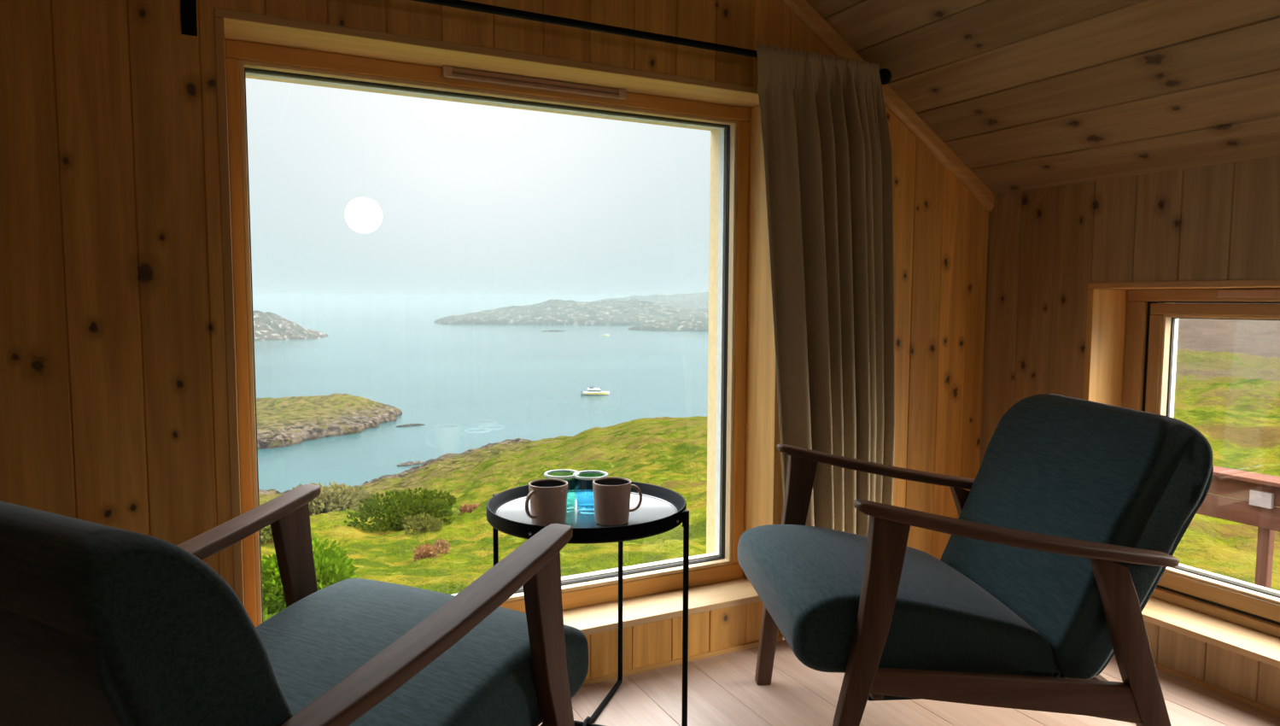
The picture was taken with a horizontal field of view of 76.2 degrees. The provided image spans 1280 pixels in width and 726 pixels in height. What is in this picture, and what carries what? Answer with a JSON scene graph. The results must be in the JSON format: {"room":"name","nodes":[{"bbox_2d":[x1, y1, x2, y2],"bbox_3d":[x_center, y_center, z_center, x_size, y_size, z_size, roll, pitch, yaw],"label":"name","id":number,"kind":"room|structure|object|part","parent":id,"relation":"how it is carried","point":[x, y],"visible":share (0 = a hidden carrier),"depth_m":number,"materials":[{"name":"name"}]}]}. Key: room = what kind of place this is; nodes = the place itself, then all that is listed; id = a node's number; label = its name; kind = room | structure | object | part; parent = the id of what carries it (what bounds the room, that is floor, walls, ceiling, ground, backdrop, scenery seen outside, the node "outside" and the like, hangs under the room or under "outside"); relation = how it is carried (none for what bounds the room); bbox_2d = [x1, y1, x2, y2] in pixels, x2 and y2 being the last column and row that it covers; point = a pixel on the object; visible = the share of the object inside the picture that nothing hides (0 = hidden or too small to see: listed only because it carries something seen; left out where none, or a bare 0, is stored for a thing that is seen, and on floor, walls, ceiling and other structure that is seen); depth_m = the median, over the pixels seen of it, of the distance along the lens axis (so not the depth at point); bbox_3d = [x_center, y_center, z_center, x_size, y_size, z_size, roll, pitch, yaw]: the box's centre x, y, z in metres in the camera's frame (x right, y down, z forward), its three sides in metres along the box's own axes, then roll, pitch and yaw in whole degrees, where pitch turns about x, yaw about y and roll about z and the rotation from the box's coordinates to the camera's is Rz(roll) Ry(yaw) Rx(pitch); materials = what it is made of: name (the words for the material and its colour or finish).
{"room":"cabin living room","nodes":[
{"label":"cabin living room","id":0,"kind":"room"},
{"bbox_2d":[0,0,988,678],"bbox_3d":[-0.468,-0.374,1.904,3.510,2.411,0.130,-2,5,-27],"label":"wall","id":1,"kind":"structure","parent":0,"point":[113,410],"depth_m":1.61,"materials":[{"name":"brown wood"}]},
{"bbox_2d":[213,7,779,635],"bbox_3d":[-0.288,-0.023,2.107,1.393,1.427,0.281,-2,5,-27],"label":"window","id":2,"kind":"structure","parent":1,"relation":"in","point":[743,429],"depth_m":2.17,"materials":[{"name":"brown wood"}]},
{"bbox_3d":[-0.338,-0.030,2.205,1.317,1.351,0.060,-2,5,-27],"label":"frame","id":3,"kind":"part","parent":2,"relation":"part of","materials":[{"name":"yellow wood"}]},
{"bbox_3d":[-0.304,-0.700,2.091,1.357,0.039,0.080,-2,5,-27],"label":"frame rail","id":4,"kind":"part","parent":2,"relation":"part of","materials":[{"name":"brown wood"}]},
{"bbox_2d":[442,64,626,99],"bbox_3d":[-0.256,-0.703,2.059,0.485,0.026,0.020,-2,5,-27],"label":"slot vent","id":5,"kind":"object","parent":2,"relation":"attached to","point":[460,76],"depth_m":2.04,"materials":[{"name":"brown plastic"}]},
{"bbox_3d":[-0.309,0.644,2.195,1.357,0.048,0.080,-2,5,-27],"label":"frame rail","id":6,"kind":"part","parent":2,"relation":"part of","materials":[{"name":"brown wood"}]},
{"bbox_3d":[-0.280,0.680,2.158,1.376,0.018,0.266,-2,5,-27],"label":"sill","id":7,"kind":"part","parent":2,"relation":"part of","materials":[{"name":"brown wood"}]},
{"bbox_2d":[180,0,891,84],"bbox_3d":[-0.156,-0.736,1.903,1.898,0.148,0.102,-2,5,-27],"label":"curtain rod","id":8,"kind":"object","parent":1,"relation":"attached to","point":[189,24],"visible":0.62,"depth_m":1.85,"materials":[{"name":"black paint"}]},
{"bbox_2d":[755,41,894,640],"bbox_3d":[0.497,-0.027,2.260,0.472,1.603,0.113,-2,5,-27],"label":"curtain","id":9,"kind":"object","parent":8,"relation":"hanging from","point":[827,152],"visible":0.8,"depth_m":2.23,"materials":[{"name":"beige fabric"}]},
{"bbox_2d":[582,635,785,685],"bbox_3d":[-0.441,0.827,1.935,3.510,0.012,0.008,-2,5,-27],"label":"baseboard","id":10,"kind":"structure","parent":1,"relation":"attached to","point":[640,669],"depth_m":2.20,"materials":[{"name":"brown wood"}]},
{"bbox_2d":[779,0,994,210],"bbox_3d":[0.350,-1.030,2.186,1.755,1.140,0.018,-2,5,-27],"label":"trim","id":11,"kind":"structure","parent":1,"relation":"attached to","point":[801,9],"depth_m":2.42,"materials":[{"name":"brown wood"}]},
{"bbox_2d":[537,639,1279,725],"bbox_3d":[0.704,1.061,-0.308,3.770,0.100,5.325,-2,5,-27],"label":"floor","id":12,"kind":"structure","parent":0,"point":[723,690],"depth_m":1.99,"materials":[{"name":"brown wood"}]},
{"bbox_2d":[0,484,589,725],"bbox_3d":[-0.522,0.508,1.218,0.643,0.757,0.810,3,5,28],"label":"armchair","id":13,"kind":"object","parent":12,"relation":"on","point":[101,624],"visible":1,"depth_m":0.90,"materials":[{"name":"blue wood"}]},
{"bbox_3d":[-0.661,0.406,0.950,0.542,0.490,0.217,3,5,28],"label":"panel","id":14,"kind":"part","parent":13,"relation":"part of","materials":[{"name":"fabric"}]},
{"bbox_3d":[-0.643,0.403,0.984,0.558,0.511,0.297,3,5,28],"label":"backrest","id":15,"kind":"part","parent":13,"relation":"part of","materials":[{"name":"blue fabric"}]},
{"bbox_3d":[-0.782,0.323,1.334,0.061,0.130,0.619,3,5,28],"label":"armrest","id":16,"kind":"part","parent":13,"relation":"part of","materials":[{"name":"brown wood"}]},
{"bbox_3d":[-0.648,0.558,1.600,0.030,0.598,0.150,3,5,28],"label":"leg","id":17,"kind":"part","parent":13,"relation":"part of","materials":[{"name":"brown wood"}]},
{"bbox_2d":[255,578,589,725],"bbox_3d":[-0.458,0.536,1.341,0.563,0.190,0.538,3,5,28],"label":"seat cushion","id":18,"kind":"object","parent":13,"relation":"on","point":[493,675],"depth_m":1.31,"materials":[{"name":"blue fabric"}]},
{"bbox_3d":[-0.269,0.346,1.059,0.061,0.130,0.619,3,5,28],"label":"armrest","id":19,"kind":"part","parent":13,"relation":"part of","materials":[{"name":"brown wood"}]},
{"bbox_3d":[-0.268,0.657,1.095,0.022,0.126,0.560,3,5,28],"label":"rail","id":20,"kind":"part","parent":13,"relation":"part of","materials":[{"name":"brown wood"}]},
{"bbox_3d":[-0.139,0.581,1.327,0.030,0.598,0.150,3,5,28],"label":"leg","id":21,"kind":"part","parent":13,"relation":"part of","materials":[{"name":"brown wood"}]},
{"bbox_2d":[486,479,689,725],"bbox_3d":[-0.120,0.574,1.856,0.445,0.530,0.445,-1,5,-13],"label":"tray table","id":22,"kind":"object","parent":12,"relation":"on","point":[661,510],"visible":0.72,"depth_m":1.80,"materials":[{"name":"black paint"}]},
{"bbox_3d":[-0.337,0.569,1.926,0.015,0.526,0.012,2,5,18],"label":"leg","id":23,"kind":"part","parent":22,"relation":"part of","materials":[{"name":"black paint"}]},
{"bbox_2d":[525,478,567,526],"bbox_3d":[-0.200,0.297,1.729,0.095,0.088,0.083,-1,5,-14],"label":"mug","id":24,"kind":"object","parent":22,"relation":"on","point":[547,498],"visible":0.98,"depth_m":1.70,"materials":[{"name":"brown ceramic"}]},
{"bbox_3d":[-0.225,0.294,1.692,0.008,0.060,0.031,4,6,39],"label":"handle","id":25,"kind":"part","parent":24,"relation":"part of","materials":[{"name":"brown ceramic"}]},
{"bbox_2d":[543,469,579,512],"bbox_3d":[-0.176,0.290,1.846,0.080,0.085,0.080,-2,5,-27],"label":"drinking glass","id":26,"kind":"object","parent":22,"relation":"on","point":[546,473],"visible":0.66,"depth_m":1.84,"materials":[{"name":"glass"}]},
{"bbox_2d":[486,479,686,543],"bbox_3d":[-0.119,0.326,1.837,0.445,0.032,0.445,-2,5,-27],"label":"tray","id":27,"kind":"object","parent":22,"relation":"on","point":[661,510],"depth_m":1.80,"materials":[{"name":"metal"}]},
{"bbox_2d":[572,470,608,514],"bbox_3d":[-0.111,0.291,1.837,0.080,0.085,0.080,-2,5,-27],"label":"drinking glass","id":28,"kind":"object","parent":22,"relation":"on","point":[604,473],"visible":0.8,"depth_m":1.82,"materials":[{"name":"clear glass"}]},
{"bbox_3d":[-0.111,0.293,1.837,0.077,0.082,0.077,-2,5,-27],"label":"glass","id":29,"kind":"part","parent":28,"relation":"part of","materials":[{"name":"blue glass"}]},
{"bbox_2d":[592,477,642,526],"bbox_3d":[-0.056,0.296,1.754,0.083,0.088,0.095,5,6,44],"label":"mug","id":30,"kind":"object","parent":22,"relation":"on","point":[611,495],"visible":1,"depth_m":1.72,"materials":[{"name":"brown ceramic"}]},
{"bbox_3d":[-0.011,0.290,1.757,0.031,0.060,0.008,0,4,-9],"label":"handle","id":31,"kind":"part","parent":30,"relation":"part of","materials":[{"name":"brown ceramic"}]},
{"bbox_3d":[-0.050,0.559,2.074,0.012,0.526,0.015,2,5,18],"label":"leg","id":32,"kind":"part","parent":22,"relation":"part of","materials":[{"name":"black paint"}]},
{"bbox_3d":[0.098,0.582,1.787,0.015,0.526,0.012,2,5,18],"label":"leg","id":33,"kind":"part","parent":22,"relation":"part of","materials":[{"name":"black paint"}]},
{"bbox_2d":[737,393,1213,725],"bbox_3d":[0.667,0.467,1.811,0.810,0.757,0.643,0,4,-4],"label":"armchair","id":34,"kind":"object","parent":12,"relation":"on","point":[1074,511],"visible":1,"depth_m":1.56,"materials":[{"name":"blue fabric"}]},
{"bbox_3d":[0.374,0.525,2.083,0.150,0.598,0.030,0,4,-4],"label":"leg","id":35,"kind":"part","parent":34,"relation":"part of","materials":[{"name":"brown wood"}]},
{"bbox_3d":[0.418,0.569,1.509,0.150,0.598,0.030,0,4,-4],"label":"leg","id":36,"kind":"part","parent":34,"relation":"part of","materials":[{"name":"brown wood"}]},
{"bbox_3d":[0.655,0.270,2.087,0.619,0.130,0.061,0,4,-4],"label":"armrest","id":37,"kind":"part","parent":34,"relation":"part of","materials":[{"name":"brown wood"}]},
{"bbox_3d":[0.425,0.595,1.802,0.022,0.030,0.558,0,4,-4],"label":"cross rail","id":38,"kind":"part","parent":34,"relation":"part of","materials":[{"name":"brown wood"}]},
{"bbox_2d":[737,524,1060,677],"bbox_3d":[0.531,0.504,1.803,0.538,0.190,0.563,0,4,-4],"label":"seat cushion","id":39,"kind":"object","parent":34,"relation":"on","point":[967,611],"depth_m":1.59,"materials":[{"name":"blue fabric"}]},
{"bbox_3d":[0.907,0.566,2.128,0.220,0.513,0.030,0,4,-4],"label":"leg","id":40,"kind":"part","parent":34,"relation":"part of","materials":[{"name":"brown wood"}]},
{"bbox_3d":[0.615,0.609,1.818,0.410,0.020,0.524,0,4,-4],"label":"seat","id":41,"kind":"part","parent":34,"relation":"part of","materials":[{"name":"wood"}]},
{"bbox_3d":[0.687,0.626,1.535,0.560,0.126,0.022,0,4,-4],"label":"rail","id":42,"kind":"part","parent":34,"relation":"part of","materials":[{"name":"brown wood"}]},
{"bbox_3d":[0.700,0.315,1.509,0.619,0.130,0.061,0,4,-4],"label":"armrest","id":43,"kind":"part","parent":34,"relation":"part of","materials":[{"name":"brown wood"}]},
{"bbox_3d":[0.924,0.344,1.821,0.297,0.511,0.558,0,4,-4],"label":"backrest","id":44,"kind":"part","parent":34,"relation":"part of","materials":[{"name":"blue fabric"}]},
{"bbox_3d":[0.898,0.629,1.841,0.022,0.040,0.558,0,4,-4],"label":"cross rail","id":45,"kind":"part","parent":34,"relation":"part of","materials":[{"name":"brown wood"}]},
{"bbox_3d":[0.951,0.611,1.553,0.220,0.513,0.030,0,4,-4],"label":"leg","id":46,"kind":"part","parent":34,"relation":"part of","materials":[{"name":"brown wood"}]},
{"bbox_3d":[0.962,0.345,1.824,0.217,0.490,0.542,0,4,-4],"label":"panel","id":47,"kind":"part","parent":34,"relation":"part of","materials":[{"name":"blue fabric"}]},
{"bbox_2d":[806,0,1279,193],"bbox_3d":[0.712,-0.854,-0.456,3.876,1.252,5.325,-2,5,-27],"label":"ceiling","id":48,"kind":"structure","parent":0,"point":[1027,94],"depth_m":2.02,"materials":[{"name":"brown wood"}]},
{"bbox_2d":[979,155,1279,710],"bbox_3d":[2.329,0.294,0.461,0.130,1.323,5.307,-2,5,-27],"label":"wall","id":49,"kind":"structure","parent":0,"point":[1045,246],"depth_m":2.27,"materials":[{"name":"brown wood"}]},
{"bbox_2d":[1082,279,1279,668],"bbox_3d":[1.720,0.269,1.880,0.332,0.922,1.281,-2,5,-27],"label":"window","id":50,"kind":"structure","parent":49,"relation":"in","point":[1132,327],"depth_m":2.28,"materials":[{"name":"brown wood"}]},
{"bbox_3d":[1.753,-0.156,1.863,0.100,0.035,1.245,-2,5,-27],"label":"frame rail","id":51,"kind":"part","parent":50,"relation":"part of","materials":[{"name":"brown wood"}]},
{"bbox_3d":[1.714,0.719,1.923,0.332,0.018,1.263,-2,5,-27],"label":"sill","id":52,"kind":"part","parent":50,"relation":"part of","materials":[{"name":"brown wood"}]},
{"bbox_3d":[1.748,-0.118,1.862,0.063,0.032,1.125,-2,5,-27],"label":"frame rail","id":53,"kind":"part","parent":50,"relation":"part of","materials":[{"name":"brown wood"}]},
{"bbox_3d":[1.750,0.696,1.929,0.100,0.028,1.245,-2,5,-27],"label":"frame rail","id":54,"kind":"part","parent":50,"relation":"part of","materials":[{"name":"brown wood"}]},
{"bbox_3d":[1.745,0.652,1.921,0.063,0.044,1.125,-2,5,-27],"label":"frame rail","id":55,"kind":"part","parent":50,"relation":"part of","materials":[{"name":"brown wood"}]},
{"bbox_2d":[1216,289,1279,297],"bbox_3d":[1.692,-0.160,1.860,0.012,0.020,0.695,-2,5,-27],"label":"slot vent","id":56,"kind":"object","parent":50,"relation":"attached to","point":[1220,293],"depth_m":2.10,"materials":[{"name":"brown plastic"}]},
{"bbox_2d":[1154,661,1279,717],"bbox_3d":[2.265,0.950,0.479,0.008,0.012,5.065,-2,5,-27],"label":"baseboard","id":57,"kind":"structure","parent":49,"relation":"attached to","point":[1183,675],"depth_m":2.06,"materials":[{"name":"brown wood"}]},
{"label":"outside","id":58,"kind":"structure","parent":0,"visible":0},
{"bbox_2d":[589,291,708,309],"bbox_3d":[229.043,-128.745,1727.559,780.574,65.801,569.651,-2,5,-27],"label":"hill","id":59,"kind":"structure","parent":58,"point":[693,301],"depth_m":1654.64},
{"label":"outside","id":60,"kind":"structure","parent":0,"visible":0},
{"bbox_2d":[258,303,1279,613],"bbox_3d":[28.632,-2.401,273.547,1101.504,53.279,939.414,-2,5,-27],"label":"ground","id":61,"kind":"structure","parent":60,"point":[1227,382],"depth_m":37.67,"materials":[{"name":"green plant"}]},
{"bbox_2d":[260,498,273,543],"bbox_3d":[-9.376,3.946,20.225,2.012,1.133,2.476,-2,5,-27],"label":"shrub","id":62,"kind":"object","parent":61,"relation":"on","point":[267,534],"visible":0.11,"depth_m":19.63,"materials":[{"name":"green plant"}]},
{"bbox_2d":[263,606,278,621],"bbox_3d":[-3.286,2.396,6.682,0.882,0.854,0.837,-2,5,-27],"label":"leafy bush","id":63,"kind":"object","parent":61,"relation":"on","point":[265,616],"visible":0.02,"depth_m":6.96,"materials":[{"name":"green plant"}]},
{"bbox_2d":[261,536,358,614],"bbox_3d":[-3.427,2.242,8.298,1.081,0.884,1.335,-2,5,-27],"label":"leafy bush","id":64,"kind":"object","parent":61,"relation":"on","point":[340,568],"visible":0.31,"depth_m":8.04,"materials":[{"name":"green plant"}]},
{"bbox_2d":[292,480,379,515],"bbox_3d":[-19.062,8.487,49.016,5.780,3.216,6.101,1,4,6],"label":"shrub","id":65,"kind":"object","parent":61,"relation":"on","point":[331,499],"visible":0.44,"depth_m":48.55,"materials":[{"name":"green plant"}]},
{"bbox_2d":[344,486,456,532],"bbox_3d":[-6.915,4.269,23.870,2.963,1.041,3.446,0,4,-7],"label":"shrub","id":66,"kind":"object","parent":61,"relation":"on","point":[400,504],"visible":0.89,"depth_m":23.39,"materials":[{"name":"green plant"}]},
{"bbox_2d":[401,512,444,534],"bbox_3d":[-5.397,3.988,20.180,1.040,0.432,1.388,-2,5,-27],"label":"shrub","id":67,"kind":"object","parent":61,"relation":"on","point":[423,523],"visible":1,"depth_m":19.97,"materials":[{"name":"green plant"}]},
{"bbox_2d":[412,542,445,562],"bbox_3d":[-3.387,3.062,13.032,0.527,0.369,0.518,-2,5,-27],"label":"clump","id":68,"kind":"object","parent":61,"relation":"on","point":[424,552],"visible":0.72,"depth_m":12.96,"materials":[{"name":"brown plant"}]},
{"bbox_2d":[432,537,451,553],"bbox_3d":[-3.421,3.163,14.087,0.387,0.290,0.334,0,4,-3],"label":"clump","id":69,"kind":"object","parent":61,"relation":"on","point":[444,543],"visible":0.64,"depth_m":14.03,"materials":[{"name":"brown plant"}]},
{"bbox_2d":[457,502,481,515],"bbox_3d":[-6.771,5.965,32.847,1.057,0.622,0.908,-2,5,-27],"label":"clump","id":70,"kind":"object","parent":61,"relation":"on","point":[469,508],"visible":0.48,"depth_m":32.76,"materials":[{"name":"brown plant"}]},
{"bbox_2d":[1196,465,1279,588],"bbox_3d":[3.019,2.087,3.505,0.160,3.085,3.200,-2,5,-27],"label":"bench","id":71,"kind":"object","parent":61,"relation":"on","point":[1262,491],"visible":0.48,"depth_m":3.76,"materials":[{"name":"brown wood"}]},
{"bbox_3d":[3.025,0.559,3.387,0.160,0.020,3.200,-2,5,-27],"label":"rail","id":72,"kind":"part","parent":71,"relation":"part of","materials":[{"name":"brown wood"}]},
{"bbox_3d":[2.825,0.618,3.712,0.024,0.070,0.090,-2,5,-27],"label":"post plate","id":73,"kind":"part","parent":71,"relation":"part of","materials":[{"name":"grey metal"}]},
{"bbox_3d":[2.879,2.069,3.860,0.048,3.065,0.048,-2,5,-27],"label":"post","id":74,"kind":"part","parent":71,"relation":"part of","materials":[{"name":"brown wood"}]},
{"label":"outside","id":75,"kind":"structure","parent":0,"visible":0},
{"bbox_2d":[252,302,708,492],"bbox_3d":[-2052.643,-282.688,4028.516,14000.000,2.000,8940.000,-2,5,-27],"label":"sea","id":76,"kind":"structure","parent":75,"point":[469,386],"depth_m":360.87,"materials":[{"name":"liquid"}]},
{"bbox_2d":[253,309,327,340],"bbox_3d":[-386.451,-34.727,712.499,218.396,29.634,126.211,-2,5,-27],"label":"island","id":77,"kind":"object","parent":76,"relation":"in","point":[267,325],"visible":0.17,"depth_m":707.23,"materials":[{"name":"grey stone"}]},
{"bbox_2d":[256,393,402,449],"bbox_3d":[-120.605,14.666,220.845,112.505,8.844,91.561,-2,5,-27],"label":"islet","id":78,"kind":"object","parent":76,"relation":"in","point":[282,422],"visible":0.31,"depth_m":218.56,"materials":[{"name":"green plant"}]},
{"bbox_2d":[395,423,423,426],"bbox_3d":[-63.645,17.837,226.255,8.631,2.133,1.863,-2,5,-27],"label":"skerry","id":79,"kind":"structure","parent":76,"relation":"in","point":[409,424],"depth_m":225.69,"materials":[{"name":"grey stone"}]},
{"bbox_2d":[397,461,426,466],"bbox_3d":[-48.457,21.910,173.485,6.861,2.248,2.445,-2,5,-27],"label":"skerry","id":80,"kind":"structure","parent":76,"relation":"in","point":[409,463],"depth_m":172.66,"materials":[{"name":"grey stone"}]},
{"bbox_2d":[542,329,564,331],"bbox_3d":[-95.338,-34.942,899.951,26.814,3.507,11.090,-2,5,-27],"label":"skerry","id":81,"kind":"structure","parent":76,"relation":"in","point":[547,330],"depth_m":898.51,"materials":[{"name":"grey stone"}]},
{"bbox_2d":[433,298,708,325],"bbox_3d":[-56.022,-77.577,1228.760,475.345,38.258,280.180,-2,5,-27],"label":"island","id":82,"kind":"object","parent":76,"relation":"on","point":[552,312],"visible":0.92,"depth_m":1149.50,"materials":[{"name":"grey stone"}]},
{"bbox_2d":[580,384,609,395],"bbox_3d":[-16.507,9.845,301.198,10.577,4.641,3.353,0,4,0],"label":"motor boat","id":83,"kind":"object","parent":76,"relation":"on","point":[591,390],"visible":0.99,"depth_m":300.08,"materials":[{"name":"white paint"}]},
{"bbox_2d":[627,316,708,331],"bbox_3d":[87.292,-45.239,953.728,178.172,17.199,118.295,-2,5,-27],"label":"headland","id":84,"kind":"structure","parent":76,"relation":"on","point":[698,324],"depth_m":937.96,"materials":[{"name":"grey stone"}]}
]}

